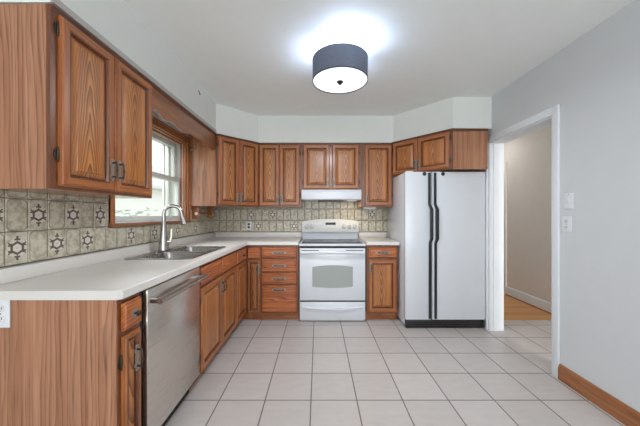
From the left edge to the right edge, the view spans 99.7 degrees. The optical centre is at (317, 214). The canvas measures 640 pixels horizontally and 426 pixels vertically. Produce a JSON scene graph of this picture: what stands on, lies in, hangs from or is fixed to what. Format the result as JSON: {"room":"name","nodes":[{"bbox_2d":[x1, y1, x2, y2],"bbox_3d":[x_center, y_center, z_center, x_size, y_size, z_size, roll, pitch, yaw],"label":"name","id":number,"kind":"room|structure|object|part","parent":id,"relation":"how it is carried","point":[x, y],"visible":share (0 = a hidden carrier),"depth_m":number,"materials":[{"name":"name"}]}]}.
{"room":"kitchen","nodes":[
{"label":"kitchen","id":0,"kind":"room"},
{"bbox_2d":[0,111,212,268],"bbox_3d":[-1.520,0.000,0.640,0.200,2.440,6.080,0,0,0],"label":"wall","id":1,"kind":"structure","parent":0,"point":[154,114],"depth_m":2.32,"materials":[{"name":"paint"}]},
{"bbox_2d":[0,4,153,197],"bbox_3d":[-1.242,-0.495,1.475,0.350,0.775,0.690,0,0,0],"label":"upper cabinet","id":2,"kind":"object","parent":1,"relation":"attached to","point":[76,116],"visible":1,"depth_m":1.20,"materials":[{"name":"brown wood"}]},
{"bbox_3d":[-1.109,-0.491,1.313,0.020,0.734,0.306,0,0,0],"label":"door","id":3,"kind":"part","parent":2,"relation":"part of","materials":[{"name":"brown wood"}]},
{"bbox_3d":[-1.110,-0.491,1.313,0.017,0.631,0.203,0,0,0],"label":"raised panel","id":4,"kind":"part","parent":2,"relation":"part of","materials":[{"name":"brown wood"}]},
{"bbox_3d":[-1.129,-0.495,1.475,0.018,0.775,0.690,0,0,0],"label":"frame","id":5,"kind":"part","parent":2,"relation":"part of","materials":[{"name":"brown wood"}]},
{"bbox_3d":[-1.113,-0.872,1.475,0.013,0.022,0.690,0,0,0],"label":"crown moulding","id":6,"kind":"part","parent":2,"relation":"part of","materials":[{"name":"brown wood"}]},
{"bbox_3d":[-1.083,-0.239,1.444,0.033,0.118,0.032,0,0,0],"label":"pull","id":7,"kind":"part","parent":2,"relation":"part of","materials":[{"name":"grey metal"}]},
{"bbox_3d":[-1.083,-0.239,1.495,0.033,0.118,0.032,0,0,0],"label":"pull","id":8,"kind":"part","parent":2,"relation":"part of","materials":[{"name":"grey metal"}]},
{"bbox_3d":[-1.109,-0.491,1.635,0.020,0.734,0.325,0,0,0],"label":"door","id":9,"kind":"part","parent":2,"relation":"part of","materials":[{"name":"brown wood"}]},
{"bbox_3d":[-1.110,-0.491,1.635,0.017,0.631,0.222,0,0,0],"label":"raised panel","id":10,"kind":"part","parent":2,"relation":"part of","materials":[{"name":"brown wood"}]},
{"bbox_2d":[0,190,213,267],"bbox_3d":[-1.416,0.066,2.310,0.007,0.347,2.720,0,0,0],"label":"backsplash","id":11,"kind":"structure","parent":1,"relation":"attached to","point":[34,227],"depth_m":1.48,"materials":[{"name":"tile"}]},
{"bbox_2d":[108,116,190,227],"bbox_3d":[-1.500,-0.370,2.389,0.229,0.920,1.131,0,0,0],"label":"window","id":12,"kind":"structure","parent":1,"relation":"in","point":[177,177],"depth_m":2.85,"materials":[{"name":"brown wood"}]},
{"bbox_3d":[-1.494,-0.166,2.385,0.038,0.439,1.016,0,0,0],"label":"sash","id":13,"kind":"part","parent":12,"relation":"part of","materials":[{"name":"white plastic"}]},
{"bbox_3d":[-1.493,0.072,2.389,0.214,0.035,1.131,0,0,0],"label":"sill","id":14,"kind":"part","parent":12,"relation":"part of","materials":[{"name":"brown wood"}]},
{"bbox_3d":[-1.600,-0.349,2.385,0.030,0.807,1.016,0,0,0],"label":"storm frame","id":15,"kind":"part","parent":12,"relation":"part of","materials":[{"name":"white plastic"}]},
{"bbox_3d":[-1.532,-0.549,2.385,0.035,0.408,1.016,0,0,0],"label":"sash","id":16,"kind":"part","parent":12,"relation":"part of","materials":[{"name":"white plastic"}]},
{"bbox_2d":[189,133,263,207],"bbox_3d":[-1.069,-0.489,3.308,0.699,0.788,0.741,0,0,0],"label":"upper cabinet","id":17,"kind":"object","parent":1,"relation":"attached to","point":[227,175],"visible":1,"depth_m":3.00,"materials":[{"name":"brown wood"}]},
{"bbox_2d":[152,84,215,149],"bbox_3d":[-1.125,-0.784,2.390,0.035,0.197,1.134,0,0,0],"label":"window valance","id":18,"kind":"object","parent":17,"relation":"attached to","point":[166,107],"visible":0.93,"depth_m":2.20,"materials":[{"name":"brown wood"}]},
{"bbox_2d":[192,206,214,218],"bbox_3d":[-1.367,-0.019,3.240,0.088,0.147,0.498,0,0,0],"label":"paper towel holder","id":19,"kind":"object","parent":17,"relation":"attached to","point":[210,214],"visible":1,"depth_m":3.03,"materials":[{"name":"brown wood"}]},
{"bbox_3d":[-1.367,-0.019,3.030,0.088,0.147,0.020,0,0,0],"label":"arm","id":20,"kind":"part","parent":19,"relation":"part of","materials":[{"name":"brown wood"}]},
{"bbox_3d":[-1.367,-0.019,3.450,0.088,0.147,0.020,0,0,0],"label":"arm","id":21,"kind":"part","parent":19,"relation":"part of","materials":[{"name":"brown wood"}]},
{"bbox_3d":[-0.999,-0.483,3.039,0.246,0.749,0.020,0,0,-45],"label":"door","id":22,"kind":"part","parent":17,"relation":"part of","materials":[{"name":"brown wood"}]},
{"bbox_3d":[-1.000,-0.483,3.040,0.143,0.646,0.017,0,0,-45],"label":"raised panel","id":23,"kind":"part","parent":17,"relation":"part of","materials":[{"name":"brown wood"}]},
{"bbox_3d":[-0.924,-0.489,3.142,0.535,0.788,0.018,0,0,-45],"label":"frame","id":24,"kind":"part","parent":17,"relation":"part of","materials":[{"name":"brown wood"}]},
{"bbox_3d":[-0.913,-0.872,3.131,0.535,0.022,0.013,0,0,-45],"label":"crown moulding","id":25,"kind":"part","parent":17,"relation":"part of","materials":[{"name":"brown wood"}]},
{"bbox_3d":[-0.821,-0.483,3.217,0.246,0.749,0.020,0,0,-45],"label":"door","id":26,"kind":"part","parent":17,"relation":"part of","materials":[{"name":"brown wood"}]},
{"bbox_3d":[-0.822,-0.483,3.218,0.143,0.646,0.017,0,0,-45],"label":"raised panel","id":27,"kind":"part","parent":17,"relation":"part of","materials":[{"name":"brown wood"}]},
{"bbox_2d":[0,0,491,142],"bbox_3d":[0.190,-1.054,2.405,3.220,0.331,2.550,0,0,0],"label":"soffit","id":28,"kind":"structure","parent":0,"point":[112,19],"depth_m":2.83,"materials":[{"name":"paint"}]},
{"bbox_2d":[51,0,215,132],"bbox_3d":[-1.116,-0.910,2.043,0.008,0.036,1.824,0,0,0],"label":"trim","id":29,"kind":"structure","parent":28,"relation":"attached to","point":[58,3],"depth_m":1.50,"materials":[{"name":"grey paint"}]},
{"bbox_2d":[122,0,633,115],"bbox_3d":[0.700,-1.260,1.300,4.640,0.080,7.400,0,0,0],"label":"ceiling","id":30,"kind":"structure","parent":0,"point":[255,57],"depth_m":1.89,"materials":[{"name":"paint"}]},
{"bbox_2d":[312,43,367,93],"bbox_3d":[0.163,-1.089,2.000,0.408,0.260,0.408,0,0,0],"label":"ceiling light","id":31,"kind":"object","parent":30,"relation":"attached to","point":[338,68],"visible":1,"depth_m":1.88,"materials":[{"name":"fabric"}]},
{"bbox_2d":[313,67,366,92],"bbox_3d":[0.163,-0.989,2.000,0.398,0.006,0.398,0,0,0],"label":"diffuser","id":32,"kind":"object","parent":31,"relation":"attached to","point":[326,79],"depth_m":1.97,"materials":[{"name":"white glass"}]},
{"bbox_2d":[165,316,625,425],"bbox_3d":[0.700,1.250,0.725,4.640,0.060,6.250,0,0,0],"label":"floor","id":33,"kind":"structure","parent":0,"point":[266,372],"depth_m":1.98,"materials":[{"name":"tile"}]},
{"bbox_2d":[0,292,143,425],"bbox_3d":[-1.092,0.784,1.178,0.638,0.872,0.144,0,0,0],"label":"base cabinet","id":34,"kind":"object","parent":33,"relation":"on","point":[63,362],"visible":0.96,"depth_m":1.11,"materials":[{"name":"brown wood"}]},
{"bbox_2d":[0,300,10,327],"bbox_3d":[-1.293,0.405,1.101,0.072,0.114,0.009,0,0,0],"label":"outlet","id":35,"kind":"object","parent":34,"relation":"attached to","point":[5,305],"visible":1,"depth_m":1.10,"materials":[{"name":"plastic"}]},
{"bbox_2d":[0,305,4,312],"bbox_3d":[-1.293,0.384,1.099,0.034,0.029,0.004,0,0,0],"label":"receptacle","id":36,"kind":"object","parent":35,"relation":"attached to","point":[2,307],"depth_m":1.10,"materials":[{"name":"white plastic"}]},
{"bbox_2d":[0,316,4,322],"bbox_3d":[-1.293,0.426,1.099,0.034,0.029,0.004,0,0,0],"label":"receptacle","id":37,"kind":"object","parent":35,"relation":"attached to","point":[2,318],"depth_m":1.10,"materials":[{"name":"white plastic"}]},
{"bbox_3d":[-0.835,0.734,1.181,0.018,0.772,0.138,0,0,0],"label":"frame","id":38,"kind":"part","parent":34,"relation":"part of","materials":[{"name":"brown wood"}]},
{"bbox_3d":[-0.815,0.432,1.184,0.020,0.116,0.108,0,0,0],"label":"drawer","id":39,"kind":"part","parent":34,"relation":"part of","materials":[{"name":"brown wood"}]},
{"bbox_3d":[-0.815,0.808,1.184,0.020,0.588,0.108,0,0,0],"label":"door","id":40,"kind":"part","parent":34,"relation":"part of","materials":[{"name":"brown wood"}]},
{"bbox_3d":[-0.816,0.808,1.184,0.017,0.531,0.051,0,0,0],"label":"raised panel","id":41,"kind":"part","parent":34,"relation":"part of","materials":[{"name":"brown wood"}]},
{"bbox_3d":[-0.791,0.432,1.184,0.028,0.044,0.037,0,0,0],"label":"knob","id":42,"kind":"part","parent":34,"relation":"part of","materials":[{"name":"grey metal"}]},
{"bbox_3d":[-0.789,0.635,1.200,0.033,0.118,0.032,0,0,0],"label":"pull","id":43,"kind":"part","parent":34,"relation":"part of","materials":[{"name":"grey metal"}]},
{"bbox_2d":[140,267,207,425],"bbox_3d":[-1.067,0.786,1.561,0.645,0.868,0.596,0,0,0],"label":"dishwasher","id":44,"kind":"object","parent":33,"relation":"on","point":[170,308],"visible":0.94,"depth_m":1.46,"materials":[{"name":"metal"}]},
{"bbox_3d":[-0.892,1.163,1.560,0.015,0.115,0.585,0,0,0],"label":"kick plate","id":45,"kind":"part","parent":44,"relation":"part of","materials":[{"name":"silver metal"}]},
{"bbox_3d":[-0.778,0.418,1.563,0.068,0.027,0.540,0,0,0],"label":"handle","id":46,"kind":"part","parent":44,"relation":"part of","materials":[{"name":"silver metal"}]},
{"bbox_2d":[189,251,235,388],"bbox_3d":[-1.092,0.784,2.276,0.638,0.872,0.832,0,0,0],"label":"base cabinet","id":47,"kind":"object","parent":33,"relation":"on","point":[217,291],"visible":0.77,"depth_m":2.15,"materials":[{"name":"brown wood"}]},
{"bbox_3d":[-0.815,0.811,2.075,0.020,0.582,0.389,0,0,0],"label":"door","id":48,"kind":"part","parent":47,"relation":"part of","materials":[{"name":"brown wood"}]},
{"bbox_3d":[-0.816,0.811,2.075,0.017,0.479,0.286,0,0,0],"label":"raised panel","id":49,"kind":"part","parent":47,"relation":"part of","materials":[{"name":"brown wood"}]},
{"bbox_3d":[-0.815,0.811,2.477,0.020,0.582,0.391,0,0,0],"label":"door","id":50,"kind":"part","parent":47,"relation":"part of","materials":[{"name":"brown wood"}]},
{"bbox_3d":[-0.816,0.811,2.477,0.017,0.479,0.288,0,0,0],"label":"raised panel","id":51,"kind":"part","parent":47,"relation":"part of","materials":[{"name":"brown wood"}]},
{"bbox_2d":[230,245,261,333],"bbox_3d":[-1.030,0.784,3.184,0.761,0.872,0.985,0,0,0],"label":"base cabinet","id":52,"kind":"object","parent":33,"relation":"on","point":[248,258],"visible":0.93,"depth_m":3.06,"materials":[{"name":"brown wood"}]},
{"bbox_2d":[0,232,301,299],"bbox_3d":[-0.817,0.294,2.381,1.189,0.104,2.581,0,0,0],"label":"countertop","id":53,"kind":"structure","parent":52,"relation":"on","point":[105,275],"depth_m":1.43,"materials":[{"name":"laminate"}]},
{"bbox_2d":[155,204,186,252],"bbox_3d":[-1.233,0.107,2.237,0.190,0.387,0.232,0,0,15],"label":"faucet","id":54,"kind":"object","parent":53,"relation":"on","point":[164,242],"visible":1,"depth_m":2.24,"materials":[{"name":"silver metal"}]},
{"bbox_3d":[-1.242,0.183,2.267,0.051,0.126,0.040,0,0,-22],"label":"handle","id":55,"kind":"part","parent":54,"relation":"part of","materials":[{"name":"metal"}]},
{"bbox_3d":[-1.224,-0.003,2.273,0.162,0.167,0.033,0,0,-21],"label":"spout","id":56,"kind":"part","parent":54,"relation":"part of","materials":[{"name":"silver metal"}]},
{"bbox_2d":[124,246,225,267],"bbox_3d":[-1.101,0.390,2.205,0.467,0.177,0.740,0,0,0],"label":"sink","id":57,"kind":"object","parent":53,"relation":"in","point":[178,252],"visible":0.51,"depth_m":2.18,"materials":[{"name":"metal"}]},
{"bbox_3d":[-1.064,0.391,2.023,0.344,0.174,0.325,0,0,0],"label":"bowl","id":58,"kind":"part","parent":57,"relation":"part of","materials":[{"name":"metal"}]},
{"bbox_3d":[-1.064,0.391,2.381,0.344,0.174,0.335,0,0,0],"label":"bowl","id":59,"kind":"part","parent":57,"relation":"part of","materials":[{"name":"metal"}]},
{"bbox_3d":[-0.815,0.811,2.878,0.020,0.582,0.344,0,0,0],"label":"door","id":60,"kind":"part","parent":52,"relation":"part of","materials":[{"name":"brown wood"}]},
{"bbox_3d":[-0.815,0.436,2.878,0.020,0.124,0.344,0,0,0],"label":"drawer","id":61,"kind":"part","parent":52,"relation":"part of","materials":[{"name":"brown wood"}]},
{"bbox_3d":[-0.816,0.811,2.878,0.017,0.483,0.245,0,0,0],"label":"raised panel","id":62,"kind":"part","parent":52,"relation":"part of","materials":[{"name":"brown wood"}]},
{"bbox_3d":[-0.730,0.436,3.069,0.140,0.124,0.020,0,0,0],"label":"drawer","id":63,"kind":"part","parent":52,"relation":"part of","materials":[{"name":"brown wood"}]},
{"bbox_3d":[-0.730,0.817,3.069,0.140,0.594,0.020,0,0,0],"label":"door","id":64,"kind":"part","parent":52,"relation":"part of","materials":[{"name":"brown wood"}]},
{"bbox_3d":[-0.730,0.817,3.070,0.069,0.523,0.017,0,0,0],"label":"raised panel","id":65,"kind":"part","parent":52,"relation":"part of","materials":[{"name":"brown wood"}]},
{"bbox_2d":[261,245,299,318],"bbox_3d":[-0.435,0.784,3.343,0.426,0.872,0.633,0,0,0],"label":"base cabinet","id":66,"kind":"object","parent":33,"relation":"on","point":[280,264],"visible":0.99,"depth_m":3.06,"materials":[{"name":"brown wood"}]},
{"bbox_3d":[-0.441,0.852,3.043,0.165,0.032,0.033,0,0,0],"label":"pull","id":67,"kind":"part","parent":66,"relation":"part of","materials":[{"name":"grey metal"}]},
{"bbox_3d":[-0.441,0.726,3.043,0.165,0.032,0.033,0,0,0],"label":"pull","id":68,"kind":"part","parent":66,"relation":"part of","materials":[{"name":"grey metal"}]},
{"bbox_3d":[-0.441,0.433,3.043,0.165,0.032,0.033,0,0,0],"label":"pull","id":69,"kind":"part","parent":66,"relation":"part of","materials":[{"name":"grey metal"}]},
{"bbox_3d":[-0.441,0.955,3.069,0.394,0.302,0.020,0,0,0],"label":"drawer","id":70,"kind":"part","parent":66,"relation":"part of","materials":[{"name":"brown wood"}]},
{"bbox_3d":[-0.441,0.726,3.069,0.394,0.122,0.020,0,0,0],"label":"drawer","id":71,"kind":"part","parent":66,"relation":"part of","materials":[{"name":"brown wood"}]},
{"bbox_3d":[-0.441,0.578,3.069,0.394,0.138,0.020,0,0,0],"label":"drawer","id":72,"kind":"part","parent":66,"relation":"part of","materials":[{"name":"brown wood"}]},
{"bbox_3d":[-0.441,0.433,3.069,0.394,0.118,0.020,0,0,0],"label":"drawer","id":73,"kind":"part","parent":66,"relation":"part of","materials":[{"name":"brown wood"}]},
{"bbox_2d":[299,219,365,320],"bbox_3d":[0.164,0.640,3.328,0.758,1.160,0.674,0,0,0],"label":"range","id":74,"kind":"object","parent":33,"relation":"on","point":[332,255],"visible":1,"depth_m":3.06,"materials":[{"name":"white metal"}]},
{"bbox_3d":[0.164,0.147,3.610,0.756,0.175,0.040,0,0,0],"label":"control panel","id":75,"kind":"part","parent":74,"relation":"part of","materials":[{"name":"white plastic"}]},
{"bbox_3d":[0.164,1.095,3.070,0.746,0.206,0.030,0,0,0],"label":"storage drawer","id":76,"kind":"part","parent":74,"relation":"part of","materials":[{"name":"white metal"}]},
{"bbox_3d":[0.164,1.057,3.042,0.668,0.050,0.030,0,0,0],"label":"drawer handle","id":77,"kind":"part","parent":74,"relation":"part of","materials":[{"name":"white metal"}]},
{"bbox_3d":[0.164,0.678,3.070,0.746,0.593,0.030,0,0,0],"label":"oven door","id":78,"kind":"part","parent":74,"relation":"part of","materials":[{"name":"white metal"}]},
{"bbox_3d":[0.164,0.427,3.024,0.722,0.044,0.066,0,0,0],"label":"oven handle","id":79,"kind":"part","parent":74,"relation":"part of","materials":[{"name":"white metal"}]},
{"bbox_2d":[299,239,365,245],"bbox_3d":[0.164,0.345,3.357,0.758,0.026,0.616,0,0,0],"label":"cooktop","id":80,"kind":"object","parent":74,"relation":"in","point":[304,242],"depth_m":3.17,"materials":[{"name":"ceramic"}]},
{"bbox_2d":[365,245,397,318],"bbox_3d":[0.735,0.784,3.343,0.363,0.872,0.633,0,0,0],"label":"base cabinet","id":81,"kind":"object","parent":33,"relation":"on","point":[381,261],"visible":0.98,"depth_m":3.06,"materials":[{"name":"brown wood"}]},
{"bbox_2d":[358,232,399,244],"bbox_3d":[0.736,0.294,3.361,0.372,0.104,0.619,0,0,0],"label":"countertop","id":82,"kind":"structure","parent":81,"relation":"on","point":[369,238],"depth_m":3.34,"materials":[{"name":"laminate"}]},
{"bbox_3d":[0.735,0.431,3.069,0.319,0.114,0.020,0,0,0],"label":"drawer","id":83,"kind":"part","parent":81,"relation":"part of","materials":[{"name":"brown wood"}]},
{"bbox_3d":[0.735,0.810,3.069,0.319,0.592,0.020,0,0,0],"label":"door","id":84,"kind":"part","parent":81,"relation":"part of","materials":[{"name":"brown wood"}]},
{"bbox_3d":[0.735,0.810,3.070,0.216,0.489,0.017,0,0,0],"label":"raised panel","id":85,"kind":"part","parent":81,"relation":"part of","materials":[{"name":"brown wood"}]},
{"bbox_3d":[0.735,0.431,3.043,0.165,0.032,0.033,0,0,0],"label":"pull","id":86,"kind":"part","parent":81,"relation":"part of","materials":[{"name":"grey metal"}]},
{"bbox_2d":[387,171,484,327],"bbox_3d":[1.358,0.376,3.242,0.856,1.688,0.806,0,0,0],"label":"refrigerator","id":87,"kind":"object","parent":33,"relation":"on","point":[437,219],"visible":0.98,"depth_m":2.88,"materials":[{"name":"white metal"}]},
{"bbox_3d":[1.070,0.333,2.904,0.280,1.578,0.058,0,0,0],"label":"freezer door","id":88,"kind":"part","parent":87,"relation":"part of","materials":[{"name":"white metal"}]},
{"bbox_3d":[1.193,0.332,2.858,0.043,1.552,0.038,0,0,0],"label":"handle","id":89,"kind":"part","parent":87,"relation":"part of","materials":[{"name":"black plastic"}]},
{"bbox_3d":[1.253,0.332,2.858,0.043,1.552,0.038,0,0,0],"label":"handle","id":90,"kind":"part","parent":87,"relation":"part of","materials":[{"name":"black plastic"}]},
{"bbox_3d":[1.502,0.333,2.904,0.568,1.578,0.058,0,0,0],"label":"fridge door","id":91,"kind":"part","parent":87,"relation":"part of","materials":[{"name":"white metal"}]},
{"bbox_2d":[504,126,551,302],"bbox_3d":[2.485,0.000,1.300,1.070,2.440,7.400,0,0,0],"label":"wall","id":92,"kind":"structure","parent":0,"point":[528,157],"depth_m":3.65,"materials":[{"name":"paint"}]},
{"bbox_2d":[504,161,506,293],"bbox_3d":[2.859,0.200,4.500,0.022,2.040,0.800,0,0,0],"label":"trim","id":93,"kind":"structure","parent":92,"relation":"attached to","point":[505,162],"depth_m":4.10,"materials":[{"name":"paint"}]},
{"bbox_2d":[505,286,551,314],"bbox_3d":[2.861,1.147,0.850,0.018,0.114,6.500,0,0,0],"label":"baseboard","id":94,"kind":"structure","parent":92,"relation":"attached to","point":[547,306],"depth_m":3.63,"materials":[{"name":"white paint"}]},
{"bbox_2d":[504,294,551,319],"bbox_3d":[2.486,1.250,4.061,1.068,0.060,1.878,0,0,0],"label":"floor","id":95,"kind":"structure","parent":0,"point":[514,309],"depth_m":3.36,"materials":[{"name":"brown wood"}]},
{"bbox_2d":[478,0,639,411],"bbox_3d":[1.875,0.000,1.300,0.150,2.440,7.400,0,0,0],"label":"wall","id":96,"kind":"structure","parent":0,"point":[594,79],"depth_m":1.73,"materials":[{"name":"paint"}]},
{"bbox_2d":[486,104,559,377],"bbox_3d":[1.867,0.200,2.439,0.170,2.040,0.869,0,0,0],"label":"trim","id":97,"kind":"structure","parent":96,"relation":"attached to","point":[496,147],"depth_m":2.76,"materials":[{"name":"white paint"}]},
{"bbox_2d":[562,216,571,231],"bbox_3d":[1.795,0.070,1.950,0.009,0.114,0.072,0,0,0],"label":"outlet","id":98,"kind":"object","parent":96,"relation":"attached to","point":[566,220],"visible":1,"depth_m":1.94,"materials":[{"name":"plastic"}]},
{"bbox_2d":[564,193,573,208],"bbox_3d":[1.792,-0.097,1.935,0.016,0.114,0.072,0,0,0],"label":"light switch","id":99,"kind":"object","parent":96,"relation":"attached to","point":[568,197],"visible":1,"depth_m":1.93,"materials":[{"name":"plastic"}]},
{"bbox_2d":[558,364,639,425],"bbox_3d":[1.790,1.164,-0.199,0.021,0.112,4.403,0,0,0],"label":"baseboard","id":100,"kind":"structure","parent":96,"relation":"attached to","point":[613,406],"depth_m":1.70,"materials":[{"name":"brown wood"}]},
{"bbox_3d":[0.090,0.000,3.750,3.420,2.440,0.140,0,0,0],"label":"wall","id":101,"kind":"structure","parent":0,"visible":0},
{"bbox_2d":[246,221,250,229],"bbox_3d":[-0.940,0.152,3.667,0.072,0.114,0.009,0,0,0],"label":"outlet","id":102,"kind":"object","parent":101,"relation":"attached to","point":[248,223],"visible":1,"depth_m":3.67,"materials":[{"name":"plastic"}]},
{"bbox_2d":[259,143,302,207],"bbox_3d":[-0.475,-0.489,3.482,0.534,0.788,0.391,0,0,0],"label":"upper cabinet","id":103,"kind":"object","parent":101,"relation":"attached to","point":[279,163],"visible":0.99,"depth_m":3.32,"materials":[{"name":"brown wood"}]},
{"bbox_3d":[-0.600,-0.484,3.329,0.244,0.747,0.020,0,0,0],"label":"door","id":104,"kind":"part","parent":103,"relation":"part of","materials":[{"name":"brown wood"}]},
{"bbox_3d":[-0.600,-0.484,3.330,0.140,0.644,0.017,0,0,0],"label":"raised panel","id":105,"kind":"part","parent":103,"relation":"part of","materials":[{"name":"brown wood"}]},
{"bbox_3d":[-0.474,-0.872,3.333,0.532,0.022,0.013,0,0,0],"label":"crown moulding","id":106,"kind":"part","parent":103,"relation":"part of","materials":[{"name":"brown wood"}]},
{"bbox_3d":[-0.350,-0.484,3.330,0.142,0.644,0.017,0,0,0],"label":"raised panel","id":107,"kind":"part","parent":103,"relation":"part of","materials":[{"name":"brown wood"}]},
{"bbox_3d":[-0.350,-0.484,3.329,0.244,0.747,0.020,0,0,0],"label":"door","id":108,"kind":"part","parent":103,"relation":"part of","materials":[{"name":"brown wood"}]},
{"bbox_2d":[214,202,386,231],"bbox_3d":[-0.205,0.013,3.676,2.410,0.615,0.007,0,0,0],"label":"backsplash","id":109,"kind":"structure","parent":101,"relation":"attached to","point":[225,219],"depth_m":3.67,"materials":[{"name":"tile"}]},
{"bbox_2d":[301,190,360,201],"bbox_3d":[0.162,-0.235,3.461,0.722,0.132,0.428,0,0,0],"label":"range hood","id":110,"kind":"object","parent":101,"relation":"attached to","point":[306,195],"visible":1,"depth_m":3.25,"materials":[{"name":"white metal"}]},
{"bbox_2d":[301,143,360,189],"bbox_3d":[0.162,-0.593,3.482,0.738,0.581,0.391,0,0,0],"label":"upper cabinet","id":111,"kind":"object","parent":101,"relation":"attached to","point":[324,166],"visible":0.98,"depth_m":3.32,"materials":[{"name":"brown wood"}]},
{"bbox_3d":[-0.017,-0.588,3.329,0.324,0.540,0.020,0,0,0],"label":"door","id":112,"kind":"part","parent":111,"relation":"part of","materials":[{"name":"brown wood"}]},
{"bbox_3d":[-0.017,-0.588,3.330,0.221,0.437,0.017,0,0,0],"label":"raised panel","id":113,"kind":"part","parent":111,"relation":"part of","materials":[{"name":"brown wood"}]},
{"bbox_3d":[0.162,-0.872,3.333,0.738,0.022,0.013,0,0,0],"label":"crown moulding","id":114,"kind":"part","parent":111,"relation":"part of","materials":[{"name":"brown wood"}]},
{"bbox_3d":[0.337,-0.588,3.330,0.225,0.437,0.017,0,0,0],"label":"raised panel","id":115,"kind":"part","parent":111,"relation":"part of","materials":[{"name":"brown wood"}]},
{"bbox_3d":[0.337,-0.588,3.329,0.328,0.540,0.020,0,0,0],"label":"door","id":116,"kind":"part","parent":111,"relation":"part of","materials":[{"name":"brown wood"}]},
{"bbox_2d":[357,143,392,207],"bbox_3d":[0.730,-0.489,3.482,0.396,0.788,0.391,0,0,0],"label":"upper cabinet","id":117,"kind":"object","parent":101,"relation":"attached to","point":[376,158],"visible":0.98,"depth_m":3.32,"materials":[{"name":"brown wood"}]},
{"bbox_3d":[0.730,-0.872,3.333,0.396,0.022,0.013,0,0,0],"label":"crown moulding","id":118,"kind":"part","parent":117,"relation":"part of","materials":[{"name":"brown wood"}]},
{"bbox_3d":[0.744,-0.484,3.330,0.225,0.644,0.017,0,0,0],"label":"raised panel","id":119,"kind":"part","parent":117,"relation":"part of","materials":[{"name":"brown wood"}]},
{"bbox_2d":[392,128,487,177],"bbox_3d":[1.333,-0.679,3.227,0.854,0.415,0.905,0,0,0],"label":"upper cabinet","id":120,"kind":"object","parent":101,"relation":"attached to","point":[453,149],"visible":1,"depth_m":2.85,"materials":[{"name":"brown wood"}]},
{"bbox_3d":[1.023,-0.674,3.189,0.017,0.273,0.217,0,0,-41],"label":"raised panel","id":121,"kind":"part","parent":120,"relation":"part of","materials":[{"name":"brown wood"}]},
{"bbox_3d":[1.023,-0.674,3.189,0.020,0.376,0.320,0,0,-41],"label":"door","id":122,"kind":"part","parent":120,"relation":"part of","materials":[{"name":"brown wood"}]},
{"bbox_3d":[1.158,-0.679,3.064,0.018,0.415,0.716,0,0,-41],"label":"frame","id":123,"kind":"part","parent":120,"relation":"part of","materials":[{"name":"brown wood"}]},
{"bbox_3d":[1.247,-0.674,2.932,0.017,0.273,0.245,0,0,-41],"label":"raised panel","id":124,"kind":"part","parent":120,"relation":"part of","materials":[{"name":"brown wood"}]},
{"bbox_3d":[1.247,-0.674,2.932,0.020,0.376,0.348,0,0,-41],"label":"door","id":125,"kind":"part","parent":120,"relation":"part of","materials":[{"name":"brown wood"}]},
{"bbox_3d":[1.281,-0.876,2.969,1.007,0.022,0.221,0,0,32],"label":"crown moulding","id":126,"kind":"part","parent":120,"relation":"part of","materials":[{"name":"brown wood"}]},
{"label":"outside","id":127,"kind":"structure","parent":0,"visible":0},
{"bbox_3d":[-8.850,1.870,9.000,14.300,0.100,26.000,0,0,0],"label":"ground","id":128,"kind":"structure","parent":127,"visible":0},
{"bbox_2d":[115,207,157,215],"bbox_3d":[-3.881,0.838,5.913,1.942,2.011,2.002,0,0,0],"label":"shrub","id":129,"kind":"object","parent":128,"relation":"on","point":[128,212],"visible":0.07,"depth_m":5.80,"materials":[{"name":"green plant"}]},
{"bbox_2d":[115,165,165,215],"bbox_3d":[-8.650,-0.380,10.500,3.900,4.400,9.800,0,0,0],"label":"house","id":130,"kind":"structure","parent":128,"relation":"on","point":[154,203],"depth_m":11.40,"materials":[{"name":"white"}]}
]}

